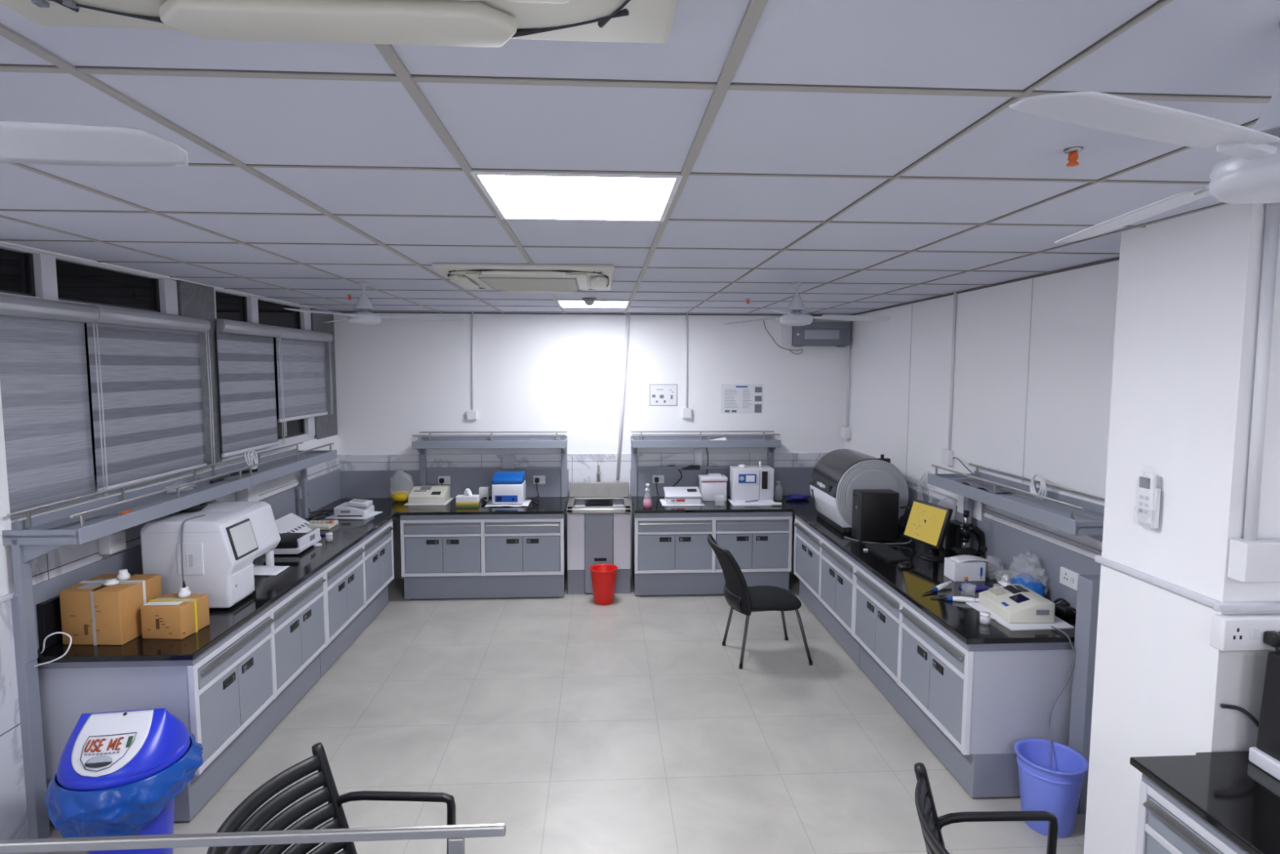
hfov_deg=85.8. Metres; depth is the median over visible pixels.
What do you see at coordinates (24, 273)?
window
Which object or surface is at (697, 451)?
box
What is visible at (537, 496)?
power cable
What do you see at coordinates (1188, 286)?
wall
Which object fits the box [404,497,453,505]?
paper sheet
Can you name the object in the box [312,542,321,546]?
lid
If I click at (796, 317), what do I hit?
ceiling fan
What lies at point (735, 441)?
shelf
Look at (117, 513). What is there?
power cable
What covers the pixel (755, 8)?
ceiling grid
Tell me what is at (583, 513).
basin
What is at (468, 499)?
tissue box
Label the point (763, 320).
wire
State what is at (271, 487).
panel
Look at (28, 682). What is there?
trim
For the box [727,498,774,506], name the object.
paper sheet
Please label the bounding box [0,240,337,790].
wall
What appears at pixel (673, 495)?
photometer
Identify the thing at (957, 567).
carton
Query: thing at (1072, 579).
switch
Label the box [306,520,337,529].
instrument
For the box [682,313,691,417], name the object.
cable conduit
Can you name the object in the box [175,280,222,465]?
column
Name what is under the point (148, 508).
shelf
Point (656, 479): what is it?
wall socket
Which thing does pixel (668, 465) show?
power cable
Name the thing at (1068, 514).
rack
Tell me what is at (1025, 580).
bag
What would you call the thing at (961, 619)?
countertop
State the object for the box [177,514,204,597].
plug adapter
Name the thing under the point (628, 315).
cable conduit
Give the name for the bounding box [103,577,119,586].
plug adapter
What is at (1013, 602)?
photometer
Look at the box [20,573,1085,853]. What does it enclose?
floor
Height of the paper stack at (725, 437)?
0.037 m
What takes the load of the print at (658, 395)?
attached to the notice at (660, 394)
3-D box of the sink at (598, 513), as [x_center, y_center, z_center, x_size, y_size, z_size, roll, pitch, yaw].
[-0.394,0.957,6.636,0.596,1.200,0.647,0,5,-3]
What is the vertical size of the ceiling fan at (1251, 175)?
0.270 m
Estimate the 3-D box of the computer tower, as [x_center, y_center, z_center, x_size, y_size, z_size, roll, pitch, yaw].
[1.772,0.667,5.195,0.292,0.372,0.174,0,5,-3]
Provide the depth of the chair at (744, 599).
4.93 m
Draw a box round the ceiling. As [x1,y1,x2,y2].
[0,0,1279,315]
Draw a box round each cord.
[34,631,71,666]
[1048,625,1075,767]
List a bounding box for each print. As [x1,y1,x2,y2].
[70,605,101,635]
[146,614,185,633]
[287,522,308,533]
[652,389,673,402]
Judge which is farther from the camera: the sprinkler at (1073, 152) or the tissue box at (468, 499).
the tissue box at (468, 499)
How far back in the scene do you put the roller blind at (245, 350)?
5.01 m
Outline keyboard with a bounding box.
[865,542,909,562]
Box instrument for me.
[1248,651,1279,780]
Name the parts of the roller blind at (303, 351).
pull cord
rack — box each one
[1,466,250,663]
[198,441,337,519]
[411,431,567,497]
[631,431,780,497]
[927,462,1105,555]
[958,577,990,591]
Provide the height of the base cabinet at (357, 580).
0.803 m
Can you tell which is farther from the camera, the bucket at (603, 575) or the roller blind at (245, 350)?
the bucket at (603, 575)
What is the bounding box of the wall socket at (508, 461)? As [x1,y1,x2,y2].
[502,455,514,468]
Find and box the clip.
[120,509,132,515]
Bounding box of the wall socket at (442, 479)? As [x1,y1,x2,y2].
[438,475,450,484]
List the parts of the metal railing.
post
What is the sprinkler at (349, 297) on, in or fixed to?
attached to the ceiling
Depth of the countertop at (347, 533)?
4.17 m
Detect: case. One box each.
[36,595,62,648]
[945,520,962,556]
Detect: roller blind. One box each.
[0,293,108,519]
[86,304,215,492]
[215,318,284,457]
[274,326,333,422]
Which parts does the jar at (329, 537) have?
lid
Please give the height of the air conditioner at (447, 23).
0.055 m
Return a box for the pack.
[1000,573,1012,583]
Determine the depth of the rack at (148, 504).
3.20 m
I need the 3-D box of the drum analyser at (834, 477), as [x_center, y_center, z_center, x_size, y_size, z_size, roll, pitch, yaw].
[1.787,0.500,5.694,0.591,0.620,0.672,0,5,-3]
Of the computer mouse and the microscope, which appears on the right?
the microscope
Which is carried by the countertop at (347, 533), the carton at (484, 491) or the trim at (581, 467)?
the carton at (484, 491)
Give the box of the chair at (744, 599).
[707,533,813,668]
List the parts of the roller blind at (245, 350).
pull cord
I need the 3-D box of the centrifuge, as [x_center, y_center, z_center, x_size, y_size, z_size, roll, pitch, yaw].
[-1.247,0.574,6.558,0.290,0.279,0.271,0,5,-3]
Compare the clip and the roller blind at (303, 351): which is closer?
the clip
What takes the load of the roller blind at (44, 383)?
attached to the window at (24, 273)
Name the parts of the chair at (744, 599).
leg, backrest, frame, leg, seat, leg, leg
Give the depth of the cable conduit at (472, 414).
6.79 m
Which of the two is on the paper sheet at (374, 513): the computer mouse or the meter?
the meter
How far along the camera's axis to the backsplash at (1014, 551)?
4.30 m
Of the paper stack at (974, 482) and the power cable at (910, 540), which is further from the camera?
the power cable at (910, 540)
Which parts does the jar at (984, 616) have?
lid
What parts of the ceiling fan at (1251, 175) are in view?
blade, blade, motor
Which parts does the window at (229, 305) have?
sash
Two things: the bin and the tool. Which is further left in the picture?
the bin
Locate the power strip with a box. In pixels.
[1209,613,1279,651]
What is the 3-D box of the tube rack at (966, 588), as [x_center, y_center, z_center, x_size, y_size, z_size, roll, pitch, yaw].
[1.964,0.909,4.033,0.180,0.086,0.085,0,5,-7]
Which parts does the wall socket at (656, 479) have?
plate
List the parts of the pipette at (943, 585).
handle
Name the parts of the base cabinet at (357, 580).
door, handle, drawer, handle, handle, door, door, handle, drawer, handle, handle, door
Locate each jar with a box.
[325,532,333,542]
[979,611,991,624]
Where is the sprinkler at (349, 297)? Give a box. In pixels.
[346,293,352,300]
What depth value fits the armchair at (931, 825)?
2.24 m
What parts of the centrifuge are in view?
control panel, lid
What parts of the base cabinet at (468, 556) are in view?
door, handle, handle, drawer, handle, door, frame, door, handle, drawer, handle, handle, door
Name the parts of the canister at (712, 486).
lid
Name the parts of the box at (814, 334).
panel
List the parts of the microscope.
arm, focus knob, focus knob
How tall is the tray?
0.093 m
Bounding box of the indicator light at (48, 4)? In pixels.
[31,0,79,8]
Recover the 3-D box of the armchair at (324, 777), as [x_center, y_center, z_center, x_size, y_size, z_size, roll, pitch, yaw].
[-0.920,1.516,2.079,0.576,0.824,0.638,0,5,1]
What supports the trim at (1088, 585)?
attached to the wall at (1073, 321)
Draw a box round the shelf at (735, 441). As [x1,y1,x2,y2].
[631,435,780,448]
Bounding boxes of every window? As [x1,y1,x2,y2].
[0,244,178,492]
[213,288,315,461]
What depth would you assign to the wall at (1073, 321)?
4.32 m
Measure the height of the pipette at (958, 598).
0.032 m
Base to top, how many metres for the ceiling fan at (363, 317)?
0.270 m
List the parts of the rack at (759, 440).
rail, rail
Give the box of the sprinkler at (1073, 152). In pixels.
[1063,146,1084,166]
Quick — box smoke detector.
[582,297,596,306]
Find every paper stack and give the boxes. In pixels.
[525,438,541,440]
[711,436,726,439]
[955,478,1016,493]
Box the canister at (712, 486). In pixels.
[697,473,727,501]
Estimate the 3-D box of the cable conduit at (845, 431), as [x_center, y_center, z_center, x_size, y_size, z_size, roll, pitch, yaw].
[2.083,-0.482,6.924,0.068,1.190,0.110,0,5,-3]
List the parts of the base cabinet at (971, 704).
door, handle, handle, drawer, handle, door, frame, door, handle, handle, drawer, handle, door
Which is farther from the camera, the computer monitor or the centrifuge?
the centrifuge
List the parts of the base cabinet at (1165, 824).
door, handle, drawer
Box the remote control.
[1136,471,1160,528]
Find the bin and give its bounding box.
[44,707,203,853]
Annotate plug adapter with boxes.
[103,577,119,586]
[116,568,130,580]
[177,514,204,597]
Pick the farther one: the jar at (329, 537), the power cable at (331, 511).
the power cable at (331, 511)
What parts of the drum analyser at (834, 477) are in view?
name plate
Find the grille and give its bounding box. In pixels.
[478,276,579,290]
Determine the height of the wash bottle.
0.222 m
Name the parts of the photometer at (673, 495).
lid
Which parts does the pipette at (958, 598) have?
handle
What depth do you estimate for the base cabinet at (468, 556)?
6.25 m
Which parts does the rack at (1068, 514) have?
post, post, rail, rail, cable coil, post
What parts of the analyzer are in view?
panel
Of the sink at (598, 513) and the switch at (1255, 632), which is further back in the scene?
the sink at (598, 513)
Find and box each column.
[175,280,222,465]
[309,307,337,439]
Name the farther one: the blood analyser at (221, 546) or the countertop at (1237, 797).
the blood analyser at (221, 546)
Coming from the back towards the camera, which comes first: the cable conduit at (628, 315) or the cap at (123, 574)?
the cable conduit at (628, 315)
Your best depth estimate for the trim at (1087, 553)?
4.06 m
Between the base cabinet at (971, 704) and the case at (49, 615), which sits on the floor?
the base cabinet at (971, 704)
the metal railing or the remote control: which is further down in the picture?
the metal railing
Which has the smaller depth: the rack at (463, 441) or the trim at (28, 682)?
the trim at (28, 682)
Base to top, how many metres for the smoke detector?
0.060 m
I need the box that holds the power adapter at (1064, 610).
[1053,597,1075,617]
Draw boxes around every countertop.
[37,497,567,662]
[631,495,1075,644]
[1129,751,1279,853]
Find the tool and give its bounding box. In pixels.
[770,502,782,505]
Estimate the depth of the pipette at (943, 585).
4.01 m
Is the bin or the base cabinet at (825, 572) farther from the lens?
the base cabinet at (825, 572)
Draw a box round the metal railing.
[0,822,506,853]
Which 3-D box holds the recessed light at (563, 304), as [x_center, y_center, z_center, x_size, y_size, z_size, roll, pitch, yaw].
[-0.389,-1.034,5.791,0.588,0.010,0.590,0,5,-3]
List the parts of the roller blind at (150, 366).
pull cord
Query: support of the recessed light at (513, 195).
in the ceiling
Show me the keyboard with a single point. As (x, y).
(883, 550)
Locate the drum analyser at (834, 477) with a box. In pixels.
[809,448,908,533]
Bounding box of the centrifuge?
[491,471,525,503]
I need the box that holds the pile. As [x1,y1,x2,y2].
[785,493,810,499]
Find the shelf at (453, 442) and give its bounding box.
[411,435,567,448]
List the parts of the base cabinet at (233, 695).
door, handle, drawer, handle, handle, door, frame, door, handle, drawer, handle, handle, door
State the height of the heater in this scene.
0.105 m
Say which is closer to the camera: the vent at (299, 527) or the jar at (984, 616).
the jar at (984, 616)
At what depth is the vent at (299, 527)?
5.36 m
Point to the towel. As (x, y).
(526, 503)
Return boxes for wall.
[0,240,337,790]
[333,311,848,578]
[845,260,1119,577]
[1083,203,1279,853]
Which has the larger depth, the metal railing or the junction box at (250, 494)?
the junction box at (250, 494)
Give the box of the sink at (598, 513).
[566,461,631,594]
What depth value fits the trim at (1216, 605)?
2.38 m
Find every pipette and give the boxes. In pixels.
[922,581,952,595]
[930,595,978,602]
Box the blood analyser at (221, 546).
[140,501,280,608]
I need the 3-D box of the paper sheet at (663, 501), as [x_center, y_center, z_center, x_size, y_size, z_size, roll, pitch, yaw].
[0.402,0.725,6.637,0.400,0.005,0.320,0,5,-3]
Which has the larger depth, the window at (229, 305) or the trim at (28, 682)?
the window at (229, 305)
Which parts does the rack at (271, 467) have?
post, post, cable coil, rail, post, rail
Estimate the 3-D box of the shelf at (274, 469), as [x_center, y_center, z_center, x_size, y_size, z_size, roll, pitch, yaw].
[-2.688,0.281,5.105,0.330,0.085,1.444,0,5,-3]
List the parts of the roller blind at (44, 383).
pull cord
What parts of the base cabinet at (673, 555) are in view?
door, handle, drawer, handle, handle, door, frame, door, handle, drawer, handle, handle, door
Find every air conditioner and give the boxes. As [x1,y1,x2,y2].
[0,0,676,47]
[431,262,613,293]
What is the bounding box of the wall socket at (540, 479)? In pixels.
[533,475,545,496]
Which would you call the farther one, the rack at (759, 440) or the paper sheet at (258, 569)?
the rack at (759, 440)
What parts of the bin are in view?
lid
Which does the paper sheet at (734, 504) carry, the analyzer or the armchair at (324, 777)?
the analyzer
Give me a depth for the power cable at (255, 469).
4.51 m
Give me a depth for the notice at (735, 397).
6.96 m
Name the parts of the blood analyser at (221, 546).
panel, door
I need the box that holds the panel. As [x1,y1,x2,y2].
[257,470,301,500]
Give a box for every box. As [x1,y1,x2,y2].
[59,573,161,645]
[97,529,126,554]
[140,593,209,639]
[235,484,258,501]
[455,488,479,506]
[680,448,702,469]
[782,322,850,346]
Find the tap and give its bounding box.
[595,461,600,481]
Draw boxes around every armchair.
[206,742,455,853]
[914,762,1057,853]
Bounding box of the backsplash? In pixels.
[568,481,628,497]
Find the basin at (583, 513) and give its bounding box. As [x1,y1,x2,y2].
[566,497,631,529]
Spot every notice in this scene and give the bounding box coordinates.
[648,383,677,405]
[720,383,763,413]
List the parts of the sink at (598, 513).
door, handle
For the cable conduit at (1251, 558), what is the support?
attached to the wall at (1188, 286)
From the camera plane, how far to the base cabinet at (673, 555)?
6.36 m
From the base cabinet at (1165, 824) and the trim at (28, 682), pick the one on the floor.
the base cabinet at (1165, 824)
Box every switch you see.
[1070,577,1074,583]
[1250,627,1259,639]
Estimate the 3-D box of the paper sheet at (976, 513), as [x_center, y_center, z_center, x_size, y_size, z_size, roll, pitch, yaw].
[2.220,0.493,4.638,0.006,0.215,0.300,0,5,-3]
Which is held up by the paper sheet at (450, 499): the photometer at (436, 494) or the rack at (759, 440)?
the photometer at (436, 494)
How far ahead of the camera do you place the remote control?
2.56 m
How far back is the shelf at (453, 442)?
6.56 m
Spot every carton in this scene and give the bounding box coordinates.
[479,486,489,501]
[943,555,996,581]
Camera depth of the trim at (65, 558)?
3.43 m
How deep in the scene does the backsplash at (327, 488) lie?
6.79 m
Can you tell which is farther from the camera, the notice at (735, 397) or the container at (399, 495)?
the notice at (735, 397)
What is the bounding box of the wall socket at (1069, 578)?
[1059,566,1079,591]
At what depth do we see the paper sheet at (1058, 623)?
3.47 m
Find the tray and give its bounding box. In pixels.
[253,574,271,582]
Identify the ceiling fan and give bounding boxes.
[0,120,188,166]
[283,280,466,324]
[724,281,890,325]
[1008,22,1279,243]
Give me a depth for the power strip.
2.26 m
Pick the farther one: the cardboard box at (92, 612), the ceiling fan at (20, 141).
the cardboard box at (92, 612)
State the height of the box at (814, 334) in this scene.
0.245 m
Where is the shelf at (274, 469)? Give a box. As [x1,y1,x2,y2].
[198,448,337,486]
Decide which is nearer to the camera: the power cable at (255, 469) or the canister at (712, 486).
the power cable at (255, 469)
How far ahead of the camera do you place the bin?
2.71 m
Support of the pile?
on the countertop at (961, 619)
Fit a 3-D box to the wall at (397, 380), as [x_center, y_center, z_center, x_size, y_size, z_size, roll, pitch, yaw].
[-0.685,0.195,6.974,5.800,2.660,0.120,0,5,-3]
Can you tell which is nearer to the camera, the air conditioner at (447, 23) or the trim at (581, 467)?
the air conditioner at (447, 23)
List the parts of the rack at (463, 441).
rail, rail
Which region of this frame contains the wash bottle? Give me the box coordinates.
[643,483,652,507]
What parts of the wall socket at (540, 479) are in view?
plate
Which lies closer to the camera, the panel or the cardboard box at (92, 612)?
the cardboard box at (92, 612)
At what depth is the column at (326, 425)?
6.53 m
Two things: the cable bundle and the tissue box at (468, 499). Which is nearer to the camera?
the cable bundle
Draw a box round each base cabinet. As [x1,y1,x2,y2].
[37,566,328,825]
[319,518,394,676]
[400,502,567,599]
[631,502,792,595]
[793,514,860,666]
[853,560,1074,797]
[1135,773,1249,853]
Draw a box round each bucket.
[589,563,617,604]
[1013,737,1088,837]
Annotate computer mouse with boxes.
[897,560,914,567]
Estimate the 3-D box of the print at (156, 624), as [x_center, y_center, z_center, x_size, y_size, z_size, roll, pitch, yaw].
[-2.246,0.934,3.261,0.181,0.089,0.009,0,5,-1]
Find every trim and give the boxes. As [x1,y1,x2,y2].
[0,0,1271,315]
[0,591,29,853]
[10,594,49,838]
[31,454,339,585]
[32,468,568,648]
[333,256,1119,315]
[338,453,826,499]
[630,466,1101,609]
[905,479,1102,559]
[906,278,1033,519]
[1068,574,1100,813]
[1094,555,1279,611]
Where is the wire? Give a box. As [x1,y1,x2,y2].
[763,320,803,354]
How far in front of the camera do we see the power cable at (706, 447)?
6.95 m
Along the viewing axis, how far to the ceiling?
1.68 m
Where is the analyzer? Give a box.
[728,461,773,504]
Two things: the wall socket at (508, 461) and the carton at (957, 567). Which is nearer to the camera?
the carton at (957, 567)
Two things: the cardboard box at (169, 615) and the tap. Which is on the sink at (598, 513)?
the tap
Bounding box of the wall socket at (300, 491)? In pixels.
[298,488,310,511]
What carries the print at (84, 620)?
attached to the cardboard box at (92, 612)
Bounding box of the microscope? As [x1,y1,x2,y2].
[951,510,986,561]
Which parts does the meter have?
label plate, printer lid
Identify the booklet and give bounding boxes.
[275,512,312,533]
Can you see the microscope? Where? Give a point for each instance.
(966, 528)
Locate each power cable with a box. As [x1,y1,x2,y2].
[34,511,119,529]
[208,468,257,483]
[304,510,333,520]
[480,496,492,503]
[526,496,539,504]
[667,465,682,486]
[706,447,708,474]
[844,536,911,544]
[952,457,975,476]
[1220,703,1258,728]
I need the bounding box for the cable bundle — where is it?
[177,502,207,512]
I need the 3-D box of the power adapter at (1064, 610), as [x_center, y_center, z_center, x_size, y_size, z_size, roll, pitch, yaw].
[2.243,0.959,3.561,0.068,0.068,0.337,0,5,-3]
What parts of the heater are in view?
panel, label plate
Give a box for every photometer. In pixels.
[408,484,450,503]
[663,486,701,504]
[978,579,1054,622]
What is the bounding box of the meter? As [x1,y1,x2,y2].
[333,498,374,517]
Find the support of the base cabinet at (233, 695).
on the floor
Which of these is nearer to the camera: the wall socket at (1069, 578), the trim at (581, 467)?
the wall socket at (1069, 578)
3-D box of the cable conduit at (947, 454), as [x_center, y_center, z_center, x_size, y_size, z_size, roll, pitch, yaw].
[2.212,-0.338,4.903,0.040,1.225,0.100,0,5,-3]
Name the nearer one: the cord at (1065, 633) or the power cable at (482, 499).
the cord at (1065, 633)
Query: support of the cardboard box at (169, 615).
on the countertop at (347, 533)
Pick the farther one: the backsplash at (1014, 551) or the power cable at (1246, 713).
the backsplash at (1014, 551)
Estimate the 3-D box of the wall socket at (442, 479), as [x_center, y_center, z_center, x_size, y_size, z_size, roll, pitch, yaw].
[-1.921,0.522,6.795,0.112,0.081,0.064,0,5,-3]
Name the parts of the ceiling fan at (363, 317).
blade, blade, motor, blade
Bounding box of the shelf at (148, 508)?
[1,474,250,545]
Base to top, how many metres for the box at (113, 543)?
0.100 m
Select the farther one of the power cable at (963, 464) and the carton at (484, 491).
the carton at (484, 491)
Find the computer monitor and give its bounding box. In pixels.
[902,498,952,561]
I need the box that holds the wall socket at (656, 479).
[652,475,664,495]
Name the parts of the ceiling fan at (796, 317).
blade, blade, motor, rod, blade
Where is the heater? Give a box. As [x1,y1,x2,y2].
[264,528,321,554]
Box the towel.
[484,499,531,506]
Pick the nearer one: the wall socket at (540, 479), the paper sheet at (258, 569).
the paper sheet at (258, 569)
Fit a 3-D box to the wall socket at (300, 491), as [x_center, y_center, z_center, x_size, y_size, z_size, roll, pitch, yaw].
[-2.871,0.630,5.925,0.064,0.203,0.118,0,5,-3]
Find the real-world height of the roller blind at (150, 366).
0.962 m
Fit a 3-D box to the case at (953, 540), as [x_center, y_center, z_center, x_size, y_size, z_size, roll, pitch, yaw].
[2.174,0.773,4.734,0.080,0.240,0.150,0,5,-3]
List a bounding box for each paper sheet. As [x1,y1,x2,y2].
[253,564,289,574]
[324,511,382,519]
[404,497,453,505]
[659,498,704,506]
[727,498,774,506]
[957,493,982,520]
[965,601,1074,630]
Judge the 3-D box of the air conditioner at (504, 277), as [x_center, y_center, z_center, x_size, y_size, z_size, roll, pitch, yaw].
[-0.637,-0.866,4.072,0.950,0.055,0.950,0,5,-3]
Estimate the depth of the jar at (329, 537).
5.11 m
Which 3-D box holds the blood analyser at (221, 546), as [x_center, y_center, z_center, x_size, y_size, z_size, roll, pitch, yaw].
[-2.371,0.711,3.884,0.510,0.485,0.561,0,5,-3]
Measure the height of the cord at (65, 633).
0.185 m
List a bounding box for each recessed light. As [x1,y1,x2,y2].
[470,171,682,222]
[556,300,630,307]
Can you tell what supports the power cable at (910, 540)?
on the countertop at (961, 619)
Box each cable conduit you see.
[466,312,477,419]
[616,313,630,479]
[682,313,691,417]
[840,320,850,438]
[941,292,956,466]
[1226,202,1279,582]
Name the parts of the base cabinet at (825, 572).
door, handle, handle, drawer, handle, door, door, handle, handle, drawer, handle, door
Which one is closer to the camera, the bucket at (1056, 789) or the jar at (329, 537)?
the bucket at (1056, 789)
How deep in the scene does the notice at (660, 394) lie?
6.92 m
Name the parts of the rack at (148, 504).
post, post, rail, post, rail, post, post, post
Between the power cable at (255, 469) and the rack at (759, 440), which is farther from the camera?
the rack at (759, 440)
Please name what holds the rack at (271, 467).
on the countertop at (347, 533)
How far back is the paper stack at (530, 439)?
6.72 m
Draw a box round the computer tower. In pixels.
[851,488,898,542]

